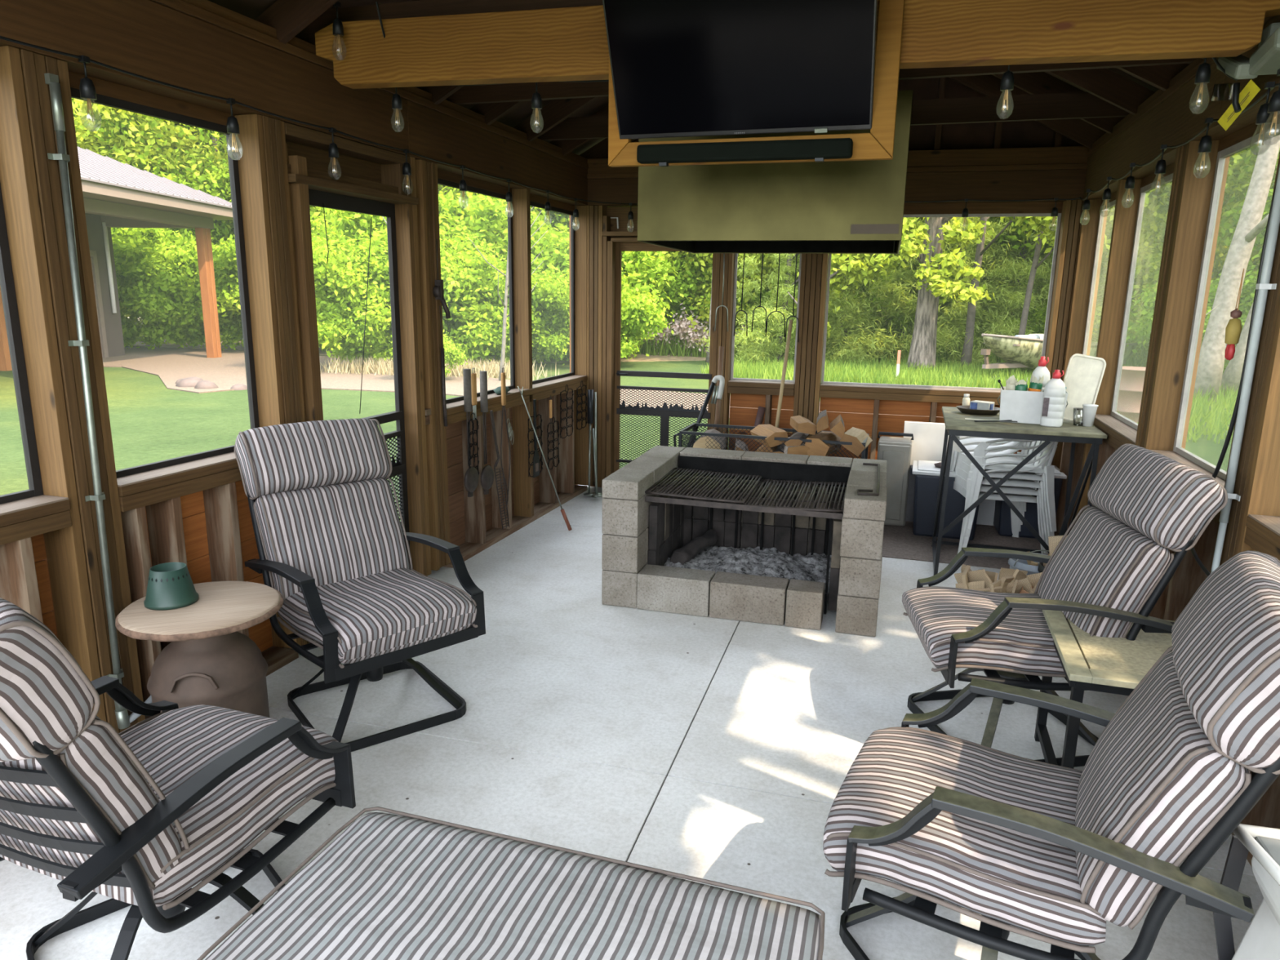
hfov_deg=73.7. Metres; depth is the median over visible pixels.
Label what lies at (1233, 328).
hanging ornament
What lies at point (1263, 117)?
bulb
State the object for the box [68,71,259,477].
window
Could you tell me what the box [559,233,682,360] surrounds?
foliage
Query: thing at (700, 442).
log
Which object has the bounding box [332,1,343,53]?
string lights
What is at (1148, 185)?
window
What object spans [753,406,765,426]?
pipe
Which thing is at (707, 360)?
trunk
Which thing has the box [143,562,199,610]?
candle holder
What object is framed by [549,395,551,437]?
fork
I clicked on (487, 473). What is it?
iron
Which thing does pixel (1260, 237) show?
leafy tree
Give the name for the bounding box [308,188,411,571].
door
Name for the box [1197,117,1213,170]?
bulb
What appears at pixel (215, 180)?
leafy tree
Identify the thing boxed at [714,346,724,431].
wooden stick
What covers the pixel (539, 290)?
foliage
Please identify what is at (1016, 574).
folded newspaper
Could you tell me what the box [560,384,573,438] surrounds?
wire rack
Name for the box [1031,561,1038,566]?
stick
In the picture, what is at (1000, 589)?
folded newspaper
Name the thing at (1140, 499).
cushion
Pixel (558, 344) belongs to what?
foliage
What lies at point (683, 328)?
brush
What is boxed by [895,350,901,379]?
stake
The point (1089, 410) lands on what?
foam cup
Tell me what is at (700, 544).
log
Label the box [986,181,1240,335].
leafy tree
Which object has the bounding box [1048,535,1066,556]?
folded newspaper
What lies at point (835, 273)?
trunk
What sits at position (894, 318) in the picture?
foliage
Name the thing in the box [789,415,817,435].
log
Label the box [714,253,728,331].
fork
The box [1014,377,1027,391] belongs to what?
bag
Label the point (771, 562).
rocks
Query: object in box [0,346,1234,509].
ground
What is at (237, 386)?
boulder
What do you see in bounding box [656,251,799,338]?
leafy tree
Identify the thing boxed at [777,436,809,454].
log
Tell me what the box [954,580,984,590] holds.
firewood
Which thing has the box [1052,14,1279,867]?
wall
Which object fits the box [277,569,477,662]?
seat cushion
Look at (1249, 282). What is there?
foliage
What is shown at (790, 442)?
log
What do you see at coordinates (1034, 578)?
firewood
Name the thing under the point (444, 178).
window
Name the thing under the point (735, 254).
window
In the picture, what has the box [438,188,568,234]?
leafy tree
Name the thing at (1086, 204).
socket
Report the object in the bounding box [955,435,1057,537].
plastic chair
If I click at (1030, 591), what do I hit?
folded newspaper
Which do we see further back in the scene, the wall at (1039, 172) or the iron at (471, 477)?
the wall at (1039, 172)
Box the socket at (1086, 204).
[1082,189,1090,220]
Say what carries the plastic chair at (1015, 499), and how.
on the mat
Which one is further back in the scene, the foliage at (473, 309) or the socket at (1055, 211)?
the foliage at (473, 309)
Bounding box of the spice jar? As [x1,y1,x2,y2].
[962,393,969,405]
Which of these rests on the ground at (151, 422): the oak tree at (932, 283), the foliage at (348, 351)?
the oak tree at (932, 283)
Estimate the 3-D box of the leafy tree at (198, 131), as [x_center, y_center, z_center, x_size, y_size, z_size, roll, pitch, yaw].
[-16.245,-13.804,32.438,12.290,16.672,10.529,2,12,6]
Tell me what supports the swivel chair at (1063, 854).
on the floor at (716, 749)
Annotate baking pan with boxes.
[955,405,999,415]
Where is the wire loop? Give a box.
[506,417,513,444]
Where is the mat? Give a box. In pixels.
[882,520,1040,568]
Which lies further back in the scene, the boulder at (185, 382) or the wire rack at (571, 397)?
the boulder at (185, 382)
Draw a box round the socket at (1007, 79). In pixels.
[1000,65,1013,110]
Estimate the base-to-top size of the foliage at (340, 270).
3.534 m
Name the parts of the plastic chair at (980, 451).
leg, leg, seat, arm, leg, post, leg, post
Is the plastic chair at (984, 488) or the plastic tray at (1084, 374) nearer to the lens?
the plastic tray at (1084, 374)
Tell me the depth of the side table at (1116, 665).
2.85 m
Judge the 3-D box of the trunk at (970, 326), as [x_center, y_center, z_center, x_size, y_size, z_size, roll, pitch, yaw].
[8.969,-6.548,20.196,1.944,8.008,1.818,5,13,17]
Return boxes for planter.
[1212,823,1279,959]
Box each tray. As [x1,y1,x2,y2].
[1018,586,1033,594]
[1062,353,1106,423]
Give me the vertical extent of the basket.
0.832 m
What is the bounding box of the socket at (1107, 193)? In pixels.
[1102,177,1111,211]
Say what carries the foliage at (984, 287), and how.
on the ground at (151, 422)
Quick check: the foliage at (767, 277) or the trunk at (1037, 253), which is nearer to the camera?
the trunk at (1037, 253)
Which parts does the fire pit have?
grill grate, splash plate, grill grate, grate lifter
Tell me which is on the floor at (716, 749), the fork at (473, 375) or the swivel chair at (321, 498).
the swivel chair at (321, 498)
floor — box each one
[0,484,1263,959]
[125,316,980,365]
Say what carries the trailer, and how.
on the ground at (151, 422)
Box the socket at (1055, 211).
[1050,197,1057,226]
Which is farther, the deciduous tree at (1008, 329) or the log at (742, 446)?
the deciduous tree at (1008, 329)
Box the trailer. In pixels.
[980,348,1028,377]
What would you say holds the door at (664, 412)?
in the wall at (1039, 172)
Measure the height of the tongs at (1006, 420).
0.011 m
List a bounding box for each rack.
[467,412,479,477]
[527,413,542,476]
[546,417,559,469]
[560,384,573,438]
[576,380,586,430]
[673,422,869,458]
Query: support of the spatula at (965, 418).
on the bar table at (956, 424)
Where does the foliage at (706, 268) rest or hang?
on the ground at (151, 422)
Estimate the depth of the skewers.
7.12 m
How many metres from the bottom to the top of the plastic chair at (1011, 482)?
0.836 m
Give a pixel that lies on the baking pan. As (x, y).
(963, 409)
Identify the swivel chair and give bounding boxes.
[0,598,355,959]
[234,418,485,751]
[821,551,1279,959]
[902,444,1227,767]
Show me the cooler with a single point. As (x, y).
(926, 475)
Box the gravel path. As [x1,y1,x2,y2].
[102,346,917,417]
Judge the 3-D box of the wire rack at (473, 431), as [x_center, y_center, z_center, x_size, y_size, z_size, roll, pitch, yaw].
[-1.042,-0.203,5.343,0.018,0.439,0.123,5,13,17]
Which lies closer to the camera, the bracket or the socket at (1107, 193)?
the socket at (1107, 193)
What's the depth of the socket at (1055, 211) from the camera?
6.06 m
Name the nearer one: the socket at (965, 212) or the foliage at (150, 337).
the socket at (965, 212)
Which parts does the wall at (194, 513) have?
sill, sill, plate, plate, plate, sill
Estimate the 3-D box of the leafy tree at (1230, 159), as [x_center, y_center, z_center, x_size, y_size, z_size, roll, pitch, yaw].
[18.200,-11.594,23.665,12.093,16.694,11.708,13,17,43]
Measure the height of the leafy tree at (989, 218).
9.723 m
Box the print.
[1226,91,1249,122]
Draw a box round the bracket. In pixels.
[610,217,618,228]
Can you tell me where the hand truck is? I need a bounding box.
[686,375,724,447]
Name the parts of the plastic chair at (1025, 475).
arm, leg, seat, arm, leg, leg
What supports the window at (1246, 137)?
in the wall at (1172, 117)
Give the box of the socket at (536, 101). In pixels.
[531,82,542,125]
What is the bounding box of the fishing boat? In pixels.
[981,333,1137,369]
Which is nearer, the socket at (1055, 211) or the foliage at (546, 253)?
the socket at (1055, 211)
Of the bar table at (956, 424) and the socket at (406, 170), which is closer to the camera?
the socket at (406, 170)
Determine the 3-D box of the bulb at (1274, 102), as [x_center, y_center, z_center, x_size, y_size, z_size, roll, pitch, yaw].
[2.011,-1.177,2.696,0.059,0.226,0.058,5,13,17]
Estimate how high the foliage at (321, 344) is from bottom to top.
2.464 m
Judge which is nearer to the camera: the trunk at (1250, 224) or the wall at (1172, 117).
the wall at (1172, 117)
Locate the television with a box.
[602,0,877,139]
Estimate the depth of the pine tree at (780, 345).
21.46 m
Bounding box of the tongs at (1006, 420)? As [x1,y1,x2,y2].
[973,419,1017,422]
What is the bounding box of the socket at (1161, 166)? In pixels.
[1154,144,1167,189]
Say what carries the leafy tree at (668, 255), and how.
on the floor at (642, 357)
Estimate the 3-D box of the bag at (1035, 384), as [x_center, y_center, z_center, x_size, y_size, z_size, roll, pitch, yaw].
[2.387,-0.556,5.156,0.080,0.180,0.074,2,12,6]
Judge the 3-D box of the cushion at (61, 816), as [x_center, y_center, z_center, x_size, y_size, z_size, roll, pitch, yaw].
[-1.284,0.631,1.807,0.571,0.438,0.274,5,13,20]
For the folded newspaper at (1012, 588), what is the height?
0.235 m
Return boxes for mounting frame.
[608,0,904,167]
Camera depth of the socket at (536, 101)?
3.63 m
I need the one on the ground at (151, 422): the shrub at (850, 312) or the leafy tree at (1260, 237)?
the shrub at (850, 312)
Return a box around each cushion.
[0,598,94,759]
[0,705,339,906]
[0,716,182,881]
[235,418,390,497]
[254,478,410,599]
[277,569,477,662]
[821,728,1108,946]
[902,586,1088,674]
[1036,505,1170,637]
[1076,648,1253,927]
[1087,444,1224,550]
[1171,551,1279,770]
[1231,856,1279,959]
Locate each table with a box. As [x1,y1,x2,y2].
[114,581,283,718]
[931,406,1106,575]
[1034,609,1174,768]
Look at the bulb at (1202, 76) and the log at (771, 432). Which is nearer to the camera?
the bulb at (1202, 76)
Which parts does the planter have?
cup panel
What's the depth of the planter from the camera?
1.64 m
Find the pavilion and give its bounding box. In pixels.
[0,146,233,370]
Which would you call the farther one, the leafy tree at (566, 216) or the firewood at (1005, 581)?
the leafy tree at (566, 216)
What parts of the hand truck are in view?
chrome rod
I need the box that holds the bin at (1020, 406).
[996,386,1067,424]
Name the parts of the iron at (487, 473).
rod, rod, plate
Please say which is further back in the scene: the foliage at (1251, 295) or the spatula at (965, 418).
the foliage at (1251, 295)
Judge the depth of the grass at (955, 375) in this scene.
18.67 m
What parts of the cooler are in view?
lid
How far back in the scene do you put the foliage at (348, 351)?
18.53 m
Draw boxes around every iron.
[462,368,478,497]
[480,370,493,494]
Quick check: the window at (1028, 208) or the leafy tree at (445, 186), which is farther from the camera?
the leafy tree at (445, 186)
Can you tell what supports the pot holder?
on the wall at (194, 513)
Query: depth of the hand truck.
6.75 m
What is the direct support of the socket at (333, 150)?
attached to the string lights at (86, 87)
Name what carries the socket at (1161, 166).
attached to the string lights at (1264, 114)
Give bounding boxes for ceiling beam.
[315,0,1279,88]
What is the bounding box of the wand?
[997,379,1004,390]
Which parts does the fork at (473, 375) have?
handle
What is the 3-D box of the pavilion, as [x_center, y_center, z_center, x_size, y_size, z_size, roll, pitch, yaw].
[-15.083,-4.955,16.428,9.905,5.782,11.900,1,12,2]
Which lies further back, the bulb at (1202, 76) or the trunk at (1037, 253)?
the trunk at (1037, 253)
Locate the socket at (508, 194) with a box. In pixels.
[506,178,512,210]
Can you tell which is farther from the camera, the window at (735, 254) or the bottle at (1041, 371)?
the window at (735, 254)
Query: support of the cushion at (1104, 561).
on the swivel chair at (1146, 504)
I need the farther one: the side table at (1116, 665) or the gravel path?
the gravel path
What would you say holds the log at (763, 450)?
on the log
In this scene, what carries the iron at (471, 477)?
hanging from the wire rack at (473, 431)
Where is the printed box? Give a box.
[969,400,994,409]
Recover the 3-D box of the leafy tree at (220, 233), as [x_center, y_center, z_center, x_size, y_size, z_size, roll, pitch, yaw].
[-14.086,-10.541,27.366,8.750,12.076,8.471,6,13,23]
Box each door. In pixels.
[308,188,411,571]
[613,242,716,471]
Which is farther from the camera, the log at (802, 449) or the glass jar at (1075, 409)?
the log at (802, 449)
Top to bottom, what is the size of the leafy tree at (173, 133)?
11.989 m
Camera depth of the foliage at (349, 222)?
20.83 m
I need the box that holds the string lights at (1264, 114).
[1080,68,1279,220]
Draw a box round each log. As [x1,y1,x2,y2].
[670,530,719,564]
[693,428,726,449]
[733,438,748,451]
[750,424,787,448]
[756,444,777,453]
[772,448,784,453]
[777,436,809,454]
[784,431,808,446]
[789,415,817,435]
[804,431,841,456]
[807,449,819,457]
[816,409,828,432]
[829,414,844,438]
[840,426,872,456]
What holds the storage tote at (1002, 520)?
on the mat
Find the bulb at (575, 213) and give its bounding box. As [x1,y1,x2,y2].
[573,198,578,226]
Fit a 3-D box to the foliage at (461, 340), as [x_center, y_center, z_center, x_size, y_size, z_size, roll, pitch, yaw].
[-4.288,-4.035,20.041,3.959,2.872,3.980,-2,13,-14]
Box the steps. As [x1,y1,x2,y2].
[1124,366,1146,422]
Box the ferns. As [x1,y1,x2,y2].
[632,321,1149,367]
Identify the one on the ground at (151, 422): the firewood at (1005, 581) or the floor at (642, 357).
the floor at (642, 357)
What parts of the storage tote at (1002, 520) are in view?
lid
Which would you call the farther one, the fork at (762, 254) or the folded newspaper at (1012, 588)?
the fork at (762, 254)
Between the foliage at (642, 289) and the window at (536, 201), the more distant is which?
the foliage at (642, 289)
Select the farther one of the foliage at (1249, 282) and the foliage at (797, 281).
the foliage at (797, 281)
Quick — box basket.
[489,409,509,528]
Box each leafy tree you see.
[71,97,234,321]
[71,97,235,341]
[71,98,208,170]
[75,111,141,318]
[164,130,227,229]
[173,128,333,244]
[309,205,342,236]
[341,186,537,214]
[437,183,555,216]
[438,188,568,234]
[440,186,568,231]
[546,210,568,231]
[643,251,755,321]
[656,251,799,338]
[670,251,799,321]
[760,253,799,276]
[911,216,1013,261]
[981,217,1053,313]
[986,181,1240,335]
[986,187,1168,308]
[1053,146,1278,348]
[1139,146,1264,293]
[1213,142,1279,279]
[1217,159,1257,276]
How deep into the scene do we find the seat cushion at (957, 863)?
1.93 m
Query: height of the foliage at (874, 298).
3.518 m
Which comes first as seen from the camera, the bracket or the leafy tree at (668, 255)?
the bracket
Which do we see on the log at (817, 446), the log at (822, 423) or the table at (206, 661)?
the log at (822, 423)
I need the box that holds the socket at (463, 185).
[459,164,466,202]
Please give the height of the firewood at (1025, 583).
0.205 m
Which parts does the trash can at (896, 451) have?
handle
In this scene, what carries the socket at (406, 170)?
attached to the string lights at (86, 87)
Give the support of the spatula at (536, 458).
hanging from the wire rack at (529, 429)
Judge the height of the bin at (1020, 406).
0.195 m
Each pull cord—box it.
[322,203,328,264]
[359,217,372,413]
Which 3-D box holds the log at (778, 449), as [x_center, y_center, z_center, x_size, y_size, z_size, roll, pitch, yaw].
[1.026,-0.190,6.194,0.154,0.094,0.343,5,13,17]
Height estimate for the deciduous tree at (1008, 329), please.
8.666 m
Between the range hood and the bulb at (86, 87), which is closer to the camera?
the bulb at (86, 87)
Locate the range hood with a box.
[637,89,913,253]
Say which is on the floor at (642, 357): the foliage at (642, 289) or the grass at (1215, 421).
the foliage at (642, 289)
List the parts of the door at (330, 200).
rail, cutout rail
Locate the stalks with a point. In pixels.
(384, 367)
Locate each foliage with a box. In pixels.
[111,227,218,348]
[115,258,190,348]
[117,253,228,349]
[137,237,241,348]
[182,234,244,351]
[191,234,328,349]
[231,213,392,364]
[311,189,504,346]
[315,216,506,343]
[315,278,444,363]
[318,341,332,351]
[377,186,567,330]
[386,253,538,364]
[388,330,468,377]
[439,186,568,346]
[440,231,566,364]
[446,226,569,357]
[462,264,569,364]
[493,223,670,356]
[493,256,569,365]
[533,266,674,359]
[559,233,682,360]
[648,251,706,341]
[649,252,707,349]
[653,251,756,345]
[662,264,773,347]
[690,263,792,343]
[736,276,796,337]
[763,281,835,355]
[793,280,874,337]
[795,262,913,329]
[796,217,986,353]
[866,310,941,360]
[948,315,986,349]
[974,307,1035,359]
[1016,300,1047,334]
[1132,265,1257,373]
[1133,338,1148,354]
[1235,256,1260,345]
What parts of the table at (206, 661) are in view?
handle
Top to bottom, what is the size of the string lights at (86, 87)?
0.241 m
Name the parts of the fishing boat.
seat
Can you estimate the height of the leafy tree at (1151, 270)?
9.293 m
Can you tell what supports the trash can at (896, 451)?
on the mat
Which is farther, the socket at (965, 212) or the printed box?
the socket at (965, 212)
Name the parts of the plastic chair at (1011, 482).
leg, arm, seat, arm, leg, leg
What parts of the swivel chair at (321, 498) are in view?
arm, rail, leg, post, leg, swivel post, rail, arm, leg, post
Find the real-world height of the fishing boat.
0.826 m
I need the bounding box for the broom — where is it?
[774,320,792,427]
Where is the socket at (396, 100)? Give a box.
[391,87,402,124]
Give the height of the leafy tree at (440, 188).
8.733 m
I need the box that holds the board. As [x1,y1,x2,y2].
[903,421,1001,525]
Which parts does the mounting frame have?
rail, rail, rail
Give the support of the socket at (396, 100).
attached to the string lights at (1202, 76)
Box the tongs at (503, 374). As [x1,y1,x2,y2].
[500,367,511,505]
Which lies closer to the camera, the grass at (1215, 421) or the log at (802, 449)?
the log at (802, 449)
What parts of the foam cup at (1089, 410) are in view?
lid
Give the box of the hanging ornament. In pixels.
[1224,268,1244,360]
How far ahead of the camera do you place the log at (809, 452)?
5.96 m
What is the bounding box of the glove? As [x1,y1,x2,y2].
[933,462,941,467]
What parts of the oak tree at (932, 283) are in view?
crown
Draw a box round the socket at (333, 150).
[328,127,338,173]
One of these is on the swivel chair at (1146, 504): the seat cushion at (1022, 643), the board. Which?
the seat cushion at (1022, 643)
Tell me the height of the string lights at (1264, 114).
0.236 m
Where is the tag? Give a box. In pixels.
[1217,79,1260,130]
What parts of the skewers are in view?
rod, rod, rod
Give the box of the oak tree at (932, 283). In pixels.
[792,188,1155,369]
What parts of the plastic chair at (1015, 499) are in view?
leg, arm, seat, leg, arm, leg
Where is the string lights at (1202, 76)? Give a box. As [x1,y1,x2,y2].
[375,1,1238,125]
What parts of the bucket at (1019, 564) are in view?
bail handle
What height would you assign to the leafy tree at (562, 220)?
11.938 m
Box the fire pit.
[601,445,887,636]
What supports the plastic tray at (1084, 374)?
on the bar table at (956, 424)
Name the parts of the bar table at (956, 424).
foot rail, leg, leg, foot rail, leg, leg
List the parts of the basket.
handle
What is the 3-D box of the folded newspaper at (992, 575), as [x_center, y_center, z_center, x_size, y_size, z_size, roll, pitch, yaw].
[1.853,0.555,4.579,0.051,0.166,0.162,-2,13,-14]
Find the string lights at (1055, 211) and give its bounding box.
[627,197,1079,227]
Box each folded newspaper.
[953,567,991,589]
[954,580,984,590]
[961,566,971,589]
[978,586,1004,593]
[986,571,996,584]
[991,576,1006,593]
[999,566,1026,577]
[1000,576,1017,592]
[1006,570,1025,593]
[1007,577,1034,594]
[1009,578,1016,593]
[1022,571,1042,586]
[1027,582,1037,594]
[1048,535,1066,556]
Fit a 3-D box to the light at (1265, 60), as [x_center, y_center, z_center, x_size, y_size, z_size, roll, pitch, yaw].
[2.055,-1.378,2.837,0.135,0.244,0.489,5,13,17]
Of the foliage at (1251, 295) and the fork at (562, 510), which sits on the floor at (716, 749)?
the fork at (562, 510)
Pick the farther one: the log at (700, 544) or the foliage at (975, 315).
the foliage at (975, 315)
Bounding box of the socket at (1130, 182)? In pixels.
[1124,163,1135,201]
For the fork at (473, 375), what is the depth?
5.29 m
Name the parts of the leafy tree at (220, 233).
crown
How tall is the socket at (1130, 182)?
0.226 m
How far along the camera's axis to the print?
3.04 m
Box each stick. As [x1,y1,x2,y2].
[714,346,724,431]
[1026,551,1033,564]
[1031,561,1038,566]
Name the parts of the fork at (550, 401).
handle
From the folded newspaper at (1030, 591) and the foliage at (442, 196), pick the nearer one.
the folded newspaper at (1030, 591)
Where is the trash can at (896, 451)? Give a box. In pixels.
[876,431,913,526]
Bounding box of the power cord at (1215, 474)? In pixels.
[1190,168,1279,577]
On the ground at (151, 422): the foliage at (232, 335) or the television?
the foliage at (232, 335)
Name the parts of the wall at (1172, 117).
sill, plate, sill, plate, sill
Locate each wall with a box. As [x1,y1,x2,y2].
[0,0,588,733]
[580,146,1088,488]
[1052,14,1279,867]
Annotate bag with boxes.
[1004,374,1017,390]
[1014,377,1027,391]
[1027,373,1044,391]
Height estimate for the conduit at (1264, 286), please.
1.950 m
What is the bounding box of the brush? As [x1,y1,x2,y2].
[638,302,760,355]
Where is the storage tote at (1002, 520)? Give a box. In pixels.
[993,464,1066,538]
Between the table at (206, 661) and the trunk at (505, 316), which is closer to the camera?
the table at (206, 661)
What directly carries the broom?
on the rack at (693, 427)
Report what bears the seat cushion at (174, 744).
on the swivel chair at (150, 811)
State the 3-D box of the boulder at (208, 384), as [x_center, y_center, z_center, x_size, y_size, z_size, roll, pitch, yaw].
[-7.731,-1.674,15.286,0.380,0.192,0.403,5,13,17]
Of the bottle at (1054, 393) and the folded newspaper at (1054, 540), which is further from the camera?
the bottle at (1054, 393)
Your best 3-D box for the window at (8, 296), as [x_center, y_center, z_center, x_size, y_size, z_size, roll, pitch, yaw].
[-2.156,-0.526,2.250,0.028,1.382,1.008,5,13,17]
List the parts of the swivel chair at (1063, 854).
rail, leg, post, post, leg, swivel post, arm, rail, leg, arm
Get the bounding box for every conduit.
[44,73,151,728]
[1210,164,1279,574]
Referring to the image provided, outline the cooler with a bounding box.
[910,460,979,540]
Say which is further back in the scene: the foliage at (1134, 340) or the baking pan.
the foliage at (1134, 340)
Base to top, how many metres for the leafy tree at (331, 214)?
11.424 m
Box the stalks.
[320,355,559,380]
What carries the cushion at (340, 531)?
on the swivel chair at (321, 498)
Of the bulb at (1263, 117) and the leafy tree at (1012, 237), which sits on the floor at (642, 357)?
the leafy tree at (1012, 237)
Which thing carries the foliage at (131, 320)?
on the ground at (151, 422)
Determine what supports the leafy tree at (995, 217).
on the floor at (642, 357)
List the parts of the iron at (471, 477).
rod, rod, plate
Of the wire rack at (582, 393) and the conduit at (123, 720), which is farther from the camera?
the wire rack at (582, 393)
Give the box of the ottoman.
[197,806,826,959]
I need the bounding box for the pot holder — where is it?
[492,386,510,393]
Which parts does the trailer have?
winch post, frame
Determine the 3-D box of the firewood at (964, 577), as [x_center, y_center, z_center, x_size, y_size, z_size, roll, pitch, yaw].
[1.740,0.550,4.526,0.044,0.148,0.196,8,14,29]
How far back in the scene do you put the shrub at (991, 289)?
22.49 m
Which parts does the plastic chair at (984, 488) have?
leg, arm, seat, arm, leg, leg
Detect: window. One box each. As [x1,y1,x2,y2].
[0,184,43,504]
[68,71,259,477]
[437,168,515,403]
[530,194,574,384]
[730,253,801,382]
[821,201,1062,391]
[1082,191,1116,356]
[1110,162,1174,430]
[1173,112,1279,480]
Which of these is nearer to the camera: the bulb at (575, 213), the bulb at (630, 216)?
the bulb at (575, 213)
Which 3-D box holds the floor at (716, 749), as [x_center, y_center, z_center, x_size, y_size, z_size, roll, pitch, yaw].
[0.215,1.033,3.587,4.100,0.170,8.200,5,13,17]
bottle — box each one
[1030,356,1050,388]
[1040,369,1066,426]
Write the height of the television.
0.527 m
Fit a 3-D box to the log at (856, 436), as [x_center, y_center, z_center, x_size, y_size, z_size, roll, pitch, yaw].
[1.522,-0.272,6.015,0.184,0.154,0.342,6,13,23]
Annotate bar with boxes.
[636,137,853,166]
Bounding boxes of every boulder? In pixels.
[174,377,205,386]
[195,381,219,388]
[229,383,247,390]
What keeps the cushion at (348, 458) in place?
on the swivel chair at (321, 498)
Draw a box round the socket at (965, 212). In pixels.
[961,199,968,226]
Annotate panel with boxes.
[905,464,915,521]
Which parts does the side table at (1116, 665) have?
leg, leg, inset panel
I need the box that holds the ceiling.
[207,0,1204,159]
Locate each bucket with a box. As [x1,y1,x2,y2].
[1008,550,1050,573]
[1037,562,1044,572]
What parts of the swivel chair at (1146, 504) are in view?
post, rail, leg, post, leg, arm, swivel post, swivel plate, leg, rail, arm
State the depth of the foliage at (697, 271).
26.12 m
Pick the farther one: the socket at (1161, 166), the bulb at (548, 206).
the bulb at (548, 206)
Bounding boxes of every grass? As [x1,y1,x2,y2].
[699,352,1239,399]
[1022,369,1238,443]
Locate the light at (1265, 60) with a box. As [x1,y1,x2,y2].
[1210,22,1279,112]
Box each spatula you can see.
[533,399,539,478]
[964,417,999,420]
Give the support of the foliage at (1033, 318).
on the ground at (151, 422)
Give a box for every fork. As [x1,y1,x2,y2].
[471,368,476,420]
[517,386,572,530]
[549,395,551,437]
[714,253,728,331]
[733,253,747,336]
[751,253,766,332]
[764,253,785,337]
[784,253,799,342]
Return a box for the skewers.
[583,389,602,497]
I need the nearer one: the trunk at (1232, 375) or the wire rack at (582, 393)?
the wire rack at (582, 393)
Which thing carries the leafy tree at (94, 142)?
on the floor at (642, 357)
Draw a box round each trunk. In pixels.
[468,206,547,381]
[705,269,712,362]
[787,267,839,358]
[960,216,1015,365]
[1010,226,1053,370]
[1193,134,1279,402]
[1220,302,1253,396]
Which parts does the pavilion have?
porch post, door trim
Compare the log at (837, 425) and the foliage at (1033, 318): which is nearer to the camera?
the log at (837, 425)
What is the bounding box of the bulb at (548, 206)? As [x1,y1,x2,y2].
[544,190,551,220]
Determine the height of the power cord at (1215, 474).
1.668 m
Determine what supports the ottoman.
on the floor at (716, 749)
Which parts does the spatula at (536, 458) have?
handle, blade, scraper plate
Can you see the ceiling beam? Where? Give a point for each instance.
(563, 44)
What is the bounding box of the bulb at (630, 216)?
[627,202,633,227]
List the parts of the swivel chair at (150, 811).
leg, arm, leg, post, swivel post, arm, rail, leg, post, rail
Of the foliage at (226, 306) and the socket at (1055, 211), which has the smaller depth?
the socket at (1055, 211)
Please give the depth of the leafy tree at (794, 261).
24.70 m
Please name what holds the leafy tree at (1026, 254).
on the ground at (151, 422)
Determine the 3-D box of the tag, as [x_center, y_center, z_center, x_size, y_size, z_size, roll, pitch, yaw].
[2.140,-1.337,3.055,0.035,0.110,0.336,5,13,18]
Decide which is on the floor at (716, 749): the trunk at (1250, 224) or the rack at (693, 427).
the rack at (693, 427)
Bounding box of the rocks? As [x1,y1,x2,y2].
[664,546,831,595]
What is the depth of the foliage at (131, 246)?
23.10 m
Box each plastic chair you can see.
[950,435,1057,532]
[953,442,1057,555]
[954,437,1057,546]
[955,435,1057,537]
[955,441,1057,553]
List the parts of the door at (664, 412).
rail, rail, cutout rail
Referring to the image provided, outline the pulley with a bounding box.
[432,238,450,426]
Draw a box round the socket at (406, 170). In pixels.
[402,148,411,188]
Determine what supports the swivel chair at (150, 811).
on the floor at (716, 749)
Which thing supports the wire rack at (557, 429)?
attached to the wall at (194, 513)
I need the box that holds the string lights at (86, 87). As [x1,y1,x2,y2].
[0,35,629,226]
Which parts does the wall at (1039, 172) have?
sill, plate, sill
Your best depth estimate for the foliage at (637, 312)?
20.30 m
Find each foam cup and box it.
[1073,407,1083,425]
[1082,404,1098,426]
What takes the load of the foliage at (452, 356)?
on the gravel path
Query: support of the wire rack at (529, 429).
attached to the wall at (194, 513)
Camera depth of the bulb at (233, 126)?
3.32 m
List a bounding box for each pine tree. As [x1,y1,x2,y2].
[695,253,879,365]
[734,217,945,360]
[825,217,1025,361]
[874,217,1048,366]
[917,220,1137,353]
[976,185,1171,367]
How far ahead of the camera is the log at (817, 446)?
5.95 m
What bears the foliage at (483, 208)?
on the floor at (642, 357)
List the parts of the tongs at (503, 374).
handle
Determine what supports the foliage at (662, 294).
on the ground at (151, 422)
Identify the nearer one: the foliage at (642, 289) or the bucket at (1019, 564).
the bucket at (1019, 564)

